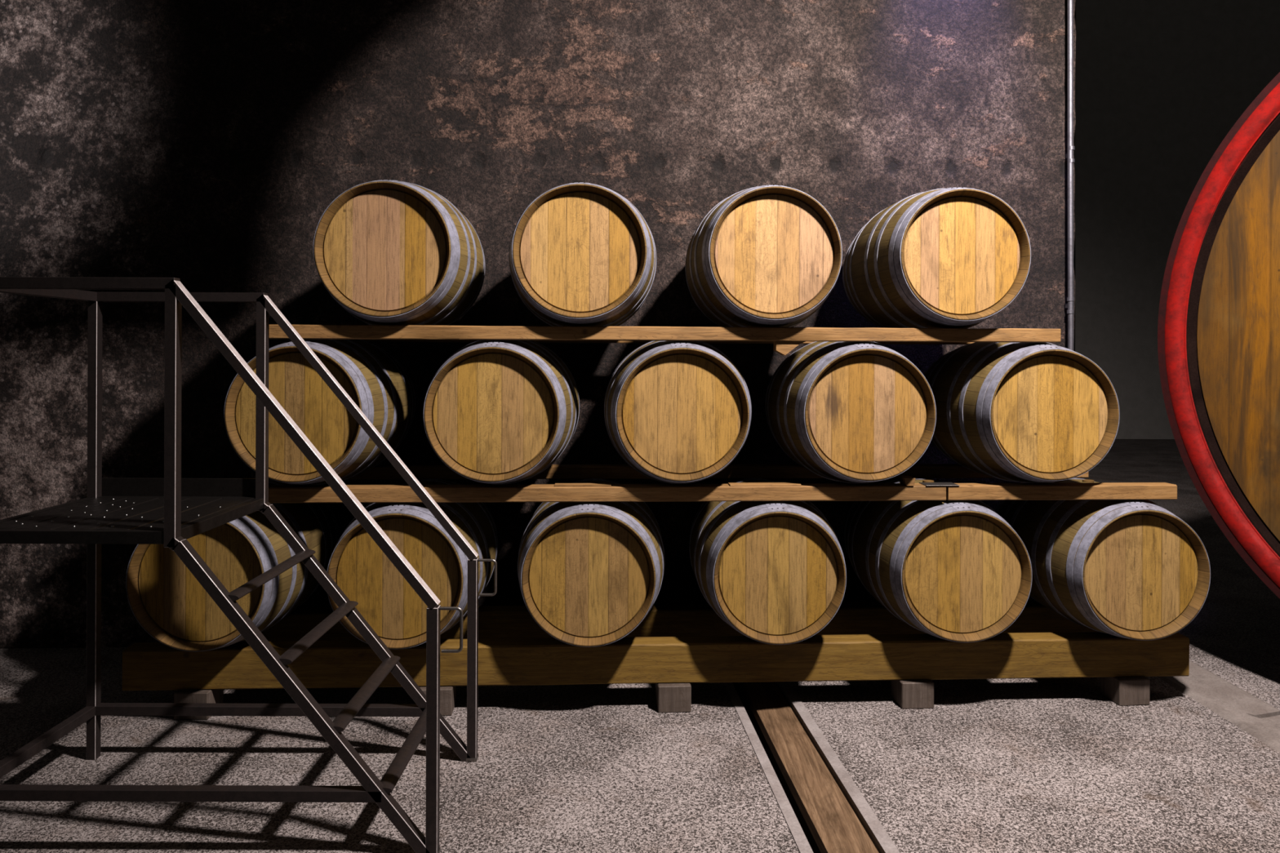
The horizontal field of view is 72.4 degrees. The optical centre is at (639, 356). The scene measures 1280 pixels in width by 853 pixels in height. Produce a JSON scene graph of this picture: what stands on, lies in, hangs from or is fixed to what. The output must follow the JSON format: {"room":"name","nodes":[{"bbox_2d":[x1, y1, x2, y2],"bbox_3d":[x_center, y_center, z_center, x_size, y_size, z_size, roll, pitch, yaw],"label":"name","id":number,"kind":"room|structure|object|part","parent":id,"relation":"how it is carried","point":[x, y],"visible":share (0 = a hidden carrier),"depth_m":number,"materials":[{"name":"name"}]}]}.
{"room":"wine cellar","nodes":[
{"label":"wine cellar","id":0,"kind":"room"},
{"bbox_2d":[0,0,1075,648],"bbox_3d":[-1.607,-0.739,4.984,8.104,4.600,0.506,0,0,-3],"label":"wall","id":1,"kind":"structure","parent":0,"point":[206,144],"depth_m":4.76,"materials":[{"name":"paint"}]},
{"bbox_2d":[1065,0,1074,351],"bbox_3d":[2.397,-0.674,4.880,0.051,4.500,0.052,0,0,0],"label":"downpipe","id":2,"kind":"object","parent":1,"relation":"attached to","point":[1070,148],"visible":0.67,"depth_m":4.86,"materials":[{"name":"metal"}]},
{"bbox_2d":[0,647,1279,852],"bbox_3d":[-1.982,1.684,8.700,9.050,0.250,16.600,0,0,0],"label":"floor","id":3,"kind":"structure","parent":0,"point":[583,768],"depth_m":3.31,"materials":[{"name":"grey gravel"}]},
{"bbox_2d":[173,689,223,719],"bbox_3d":[-1.927,1.501,3.826,0.146,0.117,0.150,0,0,-1],"label":"support block","id":4,"kind":"object","parent":3,"relation":"on","point":[186,696],"visible":0.46,"depth_m":3.75,"materials":[{"name":"brown wood"}]},
{"bbox_2d":[122,631,1189,690],"bbox_3d":[0.136,1.362,3.932,4.737,0.176,0.113,0,0,-3],"label":"beam","id":5,"kind":"structure","parent":4,"relation":"on","point":[146,666],"depth_m":3.88,"materials":[{"name":"brown wood"}]},
{"bbox_2d":[125,479,338,652],"bbox_3d":[-1.849,0.934,4.095,0.680,0.688,0.940,0,0,-1],"label":"barrel","id":6,"kind":"object","parent":5,"relation":"on","point":[166,600],"visible":0.58,"depth_m":3.67,"materials":[{"name":"wood"}]},
{"bbox_2d":[327,478,497,649],"bbox_3d":[-1.035,0.937,4.133,0.680,0.688,0.940,0,0,-1],"label":"barrel","id":7,"kind":"object","parent":5,"relation":"on","point":[391,606],"visible":0.66,"depth_m":3.70,"materials":[{"name":"wood"}]},
{"bbox_2d":[517,478,665,647],"bbox_3d":[-0.226,0.940,4.171,0.680,0.688,0.940,0,0,-1],"label":"barrel","id":8,"kind":"object","parent":5,"relation":"on","point":[589,574],"visible":0.85,"depth_m":3.74,"materials":[{"name":"wood"}]},
{"bbox_2d":[268,483,946,502],"bbox_3d":[-0.245,0.595,3.817,3.182,0.066,0.088,0,0,-3],"label":"wooden plank","id":9,"kind":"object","parent":8,"relation":"on","point":[806,491],"depth_m":3.79,"materials":[{"name":"brown wood"}]},
{"bbox_2d":[223,338,415,484],"bbox_3d":[-1.453,0.236,4.113,0.680,0.688,0.940,0,0,-1],"label":"barrel","id":10,"kind":"object","parent":9,"relation":"on","point":[375,380],"visible":0.73,"depth_m":3.69,"materials":[{"name":"wood"}]},
{"bbox_2d":[422,339,579,484],"bbox_3d":[-0.632,0.240,4.152,0.680,0.688,0.940,0,0,-1],"label":"barrel","id":11,"kind":"object","parent":9,"relation":"on","point":[492,409],"visible":0.94,"depth_m":3.72,"materials":[{"name":"wood"}]},
{"bbox_2d":[554,483,611,486],"bbox_3d":[-0.249,0.560,3.816,0.244,0.006,0.067,0,0,-3],"label":"strip","id":12,"kind":"object","parent":9,"relation":"on","point":[556,484],"visible":1,"depth_m":3.79,"materials":[{"name":"brown wood"}]},
{"bbox_2d":[728,482,800,486],"bbox_3d":[0.548,0.563,3.854,0.312,0.007,0.066,0,0,-3],"label":"strip","id":13,"kind":"object","parent":9,"relation":"on","point":[731,484],"visible":1,"depth_m":3.83,"materials":[{"name":"brown wood"}]},
{"bbox_2d":[897,475,915,486],"bbox_3d":[1.183,0.551,3.882,0.049,0.036,0.090,0,0,-3],"label":"chock","id":14,"kind":"object","parent":9,"relation":"on","point":[908,481],"visible":1,"depth_m":3.84,"materials":[{"name":"brown wood"}]},
{"bbox_2d":[919,482,959,485],"bbox_3d":[1.329,0.567,3.889,0.150,0.003,0.090,0,0,-3],"label":"plate","id":15,"kind":"object","parent":9,"relation":"on","point":[922,483],"visible":1,"depth_m":3.88,"materials":[{"name":"grey metal"}]},
{"bbox_2d":[844,477,1032,642],"bbox_3d":[1.398,0.946,4.247,0.680,0.688,0.940,0,0,-2],"label":"barrel","id":16,"kind":"object","parent":5,"relation":"on","point":[953,571],"visible":0.82,"depth_m":3.82,"materials":[{"name":"wood"}]},
{"bbox_2d":[346,463,1088,479],"bbox_3d":[0.245,0.597,4.545,4.229,0.066,0.088,0,0,-3],"label":"beam","id":17,"kind":"structure","parent":16,"relation":"on","point":[917,470],"depth_m":4.49,"materials":[{"name":"brown wood"}]},
{"bbox_2d":[604,340,751,484],"bbox_3d":[0.169,0.243,4.189,0.680,0.688,0.940,0,0,-2],"label":"barrel","id":18,"kind":"object","parent":17,"relation":"on","point":[685,407],"visible":0.91,"depth_m":3.76,"materials":[{"name":"wood"}]},
{"bbox_2d":[269,324,1060,342],"bbox_3d":[0.122,-0.100,3.834,3.480,0.061,0.087,0,0,-3],"label":"wooden plank","id":19,"kind":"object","parent":18,"relation":"on","point":[305,331],"depth_m":3.79,"materials":[{"name":"brown wood"}]},
{"bbox_2d":[313,179,484,325],"bbox_3d":[-1.095,-0.454,4.130,0.680,0.688,0.940,0,0,-2],"label":"barrel","id":20,"kind":"object","parent":19,"relation":"on","point":[387,251],"visible":0.91,"depth_m":3.70,"materials":[{"name":"wood"}]},
{"bbox_2d":[508,182,656,326],"bbox_3d":[-0.265,-0.451,4.169,0.680,0.688,0.940,0,0,-1],"label":"barrel","id":21,"kind":"object","parent":19,"relation":"on","point":[581,254],"visible":0.92,"depth_m":3.74,"materials":[{"name":"wood"}]},
{"bbox_2d":[684,184,842,327],"bbox_3d":[0.566,-0.448,4.208,0.680,0.688,0.940,0,0,-2],"label":"barrel","id":22,"kind":"object","parent":19,"relation":"on","point":[770,255],"visible":0.94,"depth_m":3.78,"materials":[{"name":"wood"}]},
{"bbox_2d":[773,341,805,355],"bbox_3d":[0.662,-0.036,3.862,0.135,0.062,0.060,0,0,-3],"label":"wooden bracket","id":23,"kind":"object","parent":19,"relation":"attached to","point":[783,348],"visible":1,"depth_m":3.83,"materials":[{"name":"brown wood"}]},
{"bbox_2d":[360,339,974,344],"bbox_3d":[0.089,-0.100,4.538,3.480,0.061,0.088,0,0,-3],"label":"beam","id":24,"kind":"structure","parent":18,"relation":"on","point":[367,340],"depth_m":4.49,"materials":[{"name":"brown wood"}]},
{"bbox_2d":[842,186,1031,328],"bbox_3d":[1.391,-0.445,4.247,0.680,0.688,0.940,0,0,-2],"label":"barrel","id":25,"kind":"object","parent":24,"relation":"on","point":[955,257],"visible":0.91,"depth_m":3.82,"materials":[{"name":"wood"}]},
{"bbox_2d":[764,341,936,483],"bbox_3d":[0.976,0.246,4.227,0.680,0.688,0.940,0,0,-2],"label":"barrel","id":26,"kind":"object","parent":17,"relation":"on","point":[848,412],"visible":0.92,"depth_m":3.80,"materials":[{"name":"wood"}]},
{"bbox_2d":[923,342,1119,483],"bbox_3d":[1.785,0.249,4.265,0.680,0.688,0.940,0,0,-2],"label":"barrel","id":27,"kind":"object","parent":17,"relation":"on","point":[1011,411],"visible":0.82,"depth_m":3.84,"materials":[{"name":"wood"}]},
{"bbox_2d":[0,276,497,852],"bbox_3d":[-1.345,0.663,3.071,1.581,1.818,0.694,0,0,0],"label":"stair","id":28,"kind":"structure","parent":3,"relation":"on","point":[172,509],"depth_m":2.88,"materials":[{"name":"metal"}]},
{"bbox_3d":[-2.120,1.369,3.071,0.036,0.036,0.650,0,0,0],"label":"rail","id":29,"kind":"part","parent":28,"relation":"part of","materials":[{"name":"metal"}]},
{"bbox_3d":[-2.114,-0.231,3.071,0.036,0.036,0.650,0,0,0],"label":"rail","id":30,"kind":"part","parent":28,"relation":"part of","materials":[{"name":"metal"}]},
{"bbox_3d":[-1.792,-0.230,2.746,0.679,0.036,0.036,0,0,0],"label":"rail","id":31,"kind":"part","parent":28,"relation":"part of","materials":[{"name":"metal"}]},
{"bbox_3d":[-2.118,0.664,3.396,0.036,1.790,0.036,0,0,0],"label":"post","id":32,"kind":"part","parent":28,"relation":"part of","materials":[{"name":"metal"}]},
{"bbox_3d":[-1.792,0.565,3.071,0.680,0.040,0.680,0,0,0],"label":"platform frame","id":33,"kind":"part","parent":28,"relation":"part of","materials":[{"name":"metal"}]},
{"bbox_3d":[-1.466,0.186,2.746,0.036,0.821,0.036,0,0,0],"label":"post","id":34,"kind":"part","parent":28,"relation":"part of","materials":[{"name":"metal"}]},
{"bbox_3d":[-1.792,-0.230,3.396,0.679,0.036,0.036,0,0,0],"label":"rail","id":35,"kind":"part","parent":28,"relation":"part of","materials":[{"name":"metal"}]},
{"bbox_3d":[-1.463,1.371,2.746,1.315,0.036,0.036,0,0,0],"label":"rail","id":36,"kind":"part","parent":28,"relation":"part of","materials":[{"name":"metal"}]},
{"bbox_3d":[-1.463,1.371,3.396,1.315,0.036,0.036,0,0,0],"label":"rail","id":37,"kind":"part","parent":28,"relation":"part of","materials":[{"name":"metal"}]},
{"bbox_3d":[-1.466,0.186,3.396,0.036,0.821,0.036,0,0,0],"label":"post","id":38,"kind":"part","parent":28,"relation":"part of","materials":[{"name":"metal"}]},
{"bbox_3d":[-1.054,0.275,2.746,0.853,1.031,0.036,0,0,0],"label":"handrail","id":39,"kind":"part","parent":28,"relation":"part of","materials":[{"name":"metal"}]},
{"bbox_3d":[-1.054,0.275,3.396,0.853,1.031,0.036,0,0,0],"label":"handrail","id":40,"kind":"part","parent":28,"relation":"part of","materials":[{"name":"metal"}]},
{"bbox_3d":[-0.649,1.169,2.746,0.036,0.768,0.036,0,0,0],"label":"post","id":41,"kind":"part","parent":28,"relation":"part of","materials":[{"name":"metal"}]},
{"bbox_3d":[-0.595,0.858,2.746,0.079,0.144,0.010,0,0,0],"label":"handle","id":42,"kind":"part","parent":28,"relation":"part of","materials":[{"name":"grey metal"}]},
{"bbox_3d":[-0.649,1.169,3.396,0.036,0.768,0.036,0,0,0],"label":"post","id":43,"kind":"part","parent":28,"relation":"part of","materials":[{"name":"metal"}]},
{"bbox_3d":[-0.595,0.858,3.396,0.079,0.144,0.010,0,0,0],"label":"handle","id":44,"kind":"part","parent":28,"relation":"part of","materials":[{"name":"grey metal"}]},
{"bbox_2d":[419,686,456,715],"bbox_3d":[-0.897,1.505,3.874,0.146,0.117,0.150,0,0,-5],"label":"support block","id":45,"kind":"object","parent":3,"relation":"on","point":[447,694],"visible":0.36,"depth_m":3.80,"materials":[{"name":"brown wood"}]},
{"bbox_2d":[655,683,691,712],"bbox_3d":[0.148,1.509,3.924,0.146,0.117,0.150,0,0,-3],"label":"support block","id":46,"kind":"object","parent":3,"relation":"on","point":[669,697],"visible":0.76,"depth_m":3.85,"materials":[{"name":"brown wood"}]},
{"bbox_2d":[723,682,813,852],"bbox_3d":[0.098,1.690,8.700,0.041,0.254,16.646,0,0,-4],"label":"trim","id":47,"kind":"structure","parent":3,"relation":"in","point":[801,841],"depth_m":3.26,"materials":[{"name":"grey metal"}]},
{"bbox_2d":[774,681,899,852],"bbox_3d":[0.370,1.691,8.700,0.046,0.254,16.646,0,0,-4],"label":"trim","id":48,"kind":"structure","parent":3,"relation":"in","point":[876,832],"depth_m":3.27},
{"bbox_2d":[890,680,933,709],"bbox_3d":[1.236,1.513,3.975,0.146,0.117,0.150,0,0,-3],"label":"support block","id":49,"kind":"object","parent":3,"relation":"on","point":[908,694],"visible":0.76,"depth_m":3.90,"materials":[{"name":"brown wood"}]},
{"bbox_2d":[1099,676,1150,706],"bbox_3d":[2.226,1.517,4.021,0.146,0.117,0.150,0,0,-6],"label":"support block","id":50,"kind":"object","parent":3,"relation":"on","point":[1122,691],"visible":0.76,"depth_m":3.95,"materials":[{"name":"brown wood"}]},
{"bbox_3d":[-1.952,1.501,4.355,0.146,0.117,0.150,0,0,0],"label":"support block","id":51,"kind":"object","parent":3,"relation":"on","visible":0},
{"bbox_2d":[241,600,1097,641],"bbox_3d":[0.111,1.362,4.451,4.737,0.176,0.113,0,0,-3],"label":"beam","id":52,"kind":"structure","parent":51,"relation":"on","point":[495,622],"depth_m":4.40,"materials":[{"name":"brown wood"}]},
{"bbox_2d":[688,477,846,644],"bbox_3d":[0.586,0.943,4.209,0.680,0.688,0.940,0,0,-1],"label":"barrel","id":53,"kind":"object","parent":52,"relation":"on","point":[775,572],"visible":0.79,"depth_m":3.78,"materials":[{"name":"wood"}]},
{"bbox_2d":[994,477,1210,640],"bbox_3d":[2.193,0.949,4.285,0.680,0.688,0.940,0,0,-2],"label":"barrel","id":54,"kind":"object","parent":52,"relation":"on","point":[1130,569],"visible":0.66,"depth_m":3.86,"materials":[{"name":"wood"}]},
{"bbox_2d":[946,482,1177,500],"bbox_3d":[1.873,0.603,3.916,1.036,0.066,0.087,0,0,-3],"label":"beam","id":55,"kind":"structure","parent":54,"relation":"on","point":[1068,491],"depth_m":3.88,"materials":[{"name":"brown wood"}]},
{"bbox_2d":[732,682,821,852],"bbox_3d":[0.233,1.753,8.700,0.227,0.130,16.659,0,0,-4],"label":"floor","id":56,"kind":"structure","parent":0,"point":[814,846],"depth_m":3.54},
{"bbox_3d":[0.668,1.655,2.900,0.316,0.070,3.080,0,0,0],"label":"bearer","id":57,"kind":"object","parent":56,"relation":"on","visible":0},
{"bbox_2d":[737,681,878,852],"bbox_3d":[0.672,1.600,2.900,0.169,0.039,3.421,0,0,-4],"label":"board","id":58,"kind":"object","parent":57,"relation":"on","point":[832,822],"visible":0.76,"depth_m":3.30,"materials":[{"name":"brown wood"}]},
{"bbox_2d":[1073,0,1279,439],"bbox_3d":[6.286,-9.409,17.150,19.500,22.000,0.300,0,0,0],"label":"wall","id":59,"kind":"structure","parent":0,"point":[1160,85],"depth_m":17.00,"materials":[{"name":"grey paint"}]},
{"bbox_2d":[1157,660,1279,752],"bbox_3d":[2.699,1.671,8.700,0.310,0.212,16.600,0,0,0],"label":"floor strip","id":60,"kind":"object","parent":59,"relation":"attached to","point":[1258,718],"depth_m":3.96,"materials":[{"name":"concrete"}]},
{"bbox_2d":[1074,439,1279,710],"bbox_3d":[9.423,1.728,8.700,13.140,0.250,16.600,0,0,0],"label":"floor","id":61,"kind":"structure","parent":0,"point":[1234,636],"depth_m":5.77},
{"bbox_3d":[4.303,1.461,3.604,1.260,0.245,1.700,0,0,-30],"label":"cradle","id":62,"kind":"object","parent":61,"relation":"on","visible":0},
{"bbox_2d":[1157,71,1279,599],"bbox_3d":[4.282,-0.097,3.589,1.903,3.360,3.360,0,0,-30],"label":"foudre cask","id":63,"kind":"object","parent":62,"relation":"on","point":[1219,322],"visible":1,"depth_m":4.23,"materials":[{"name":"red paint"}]}
]}

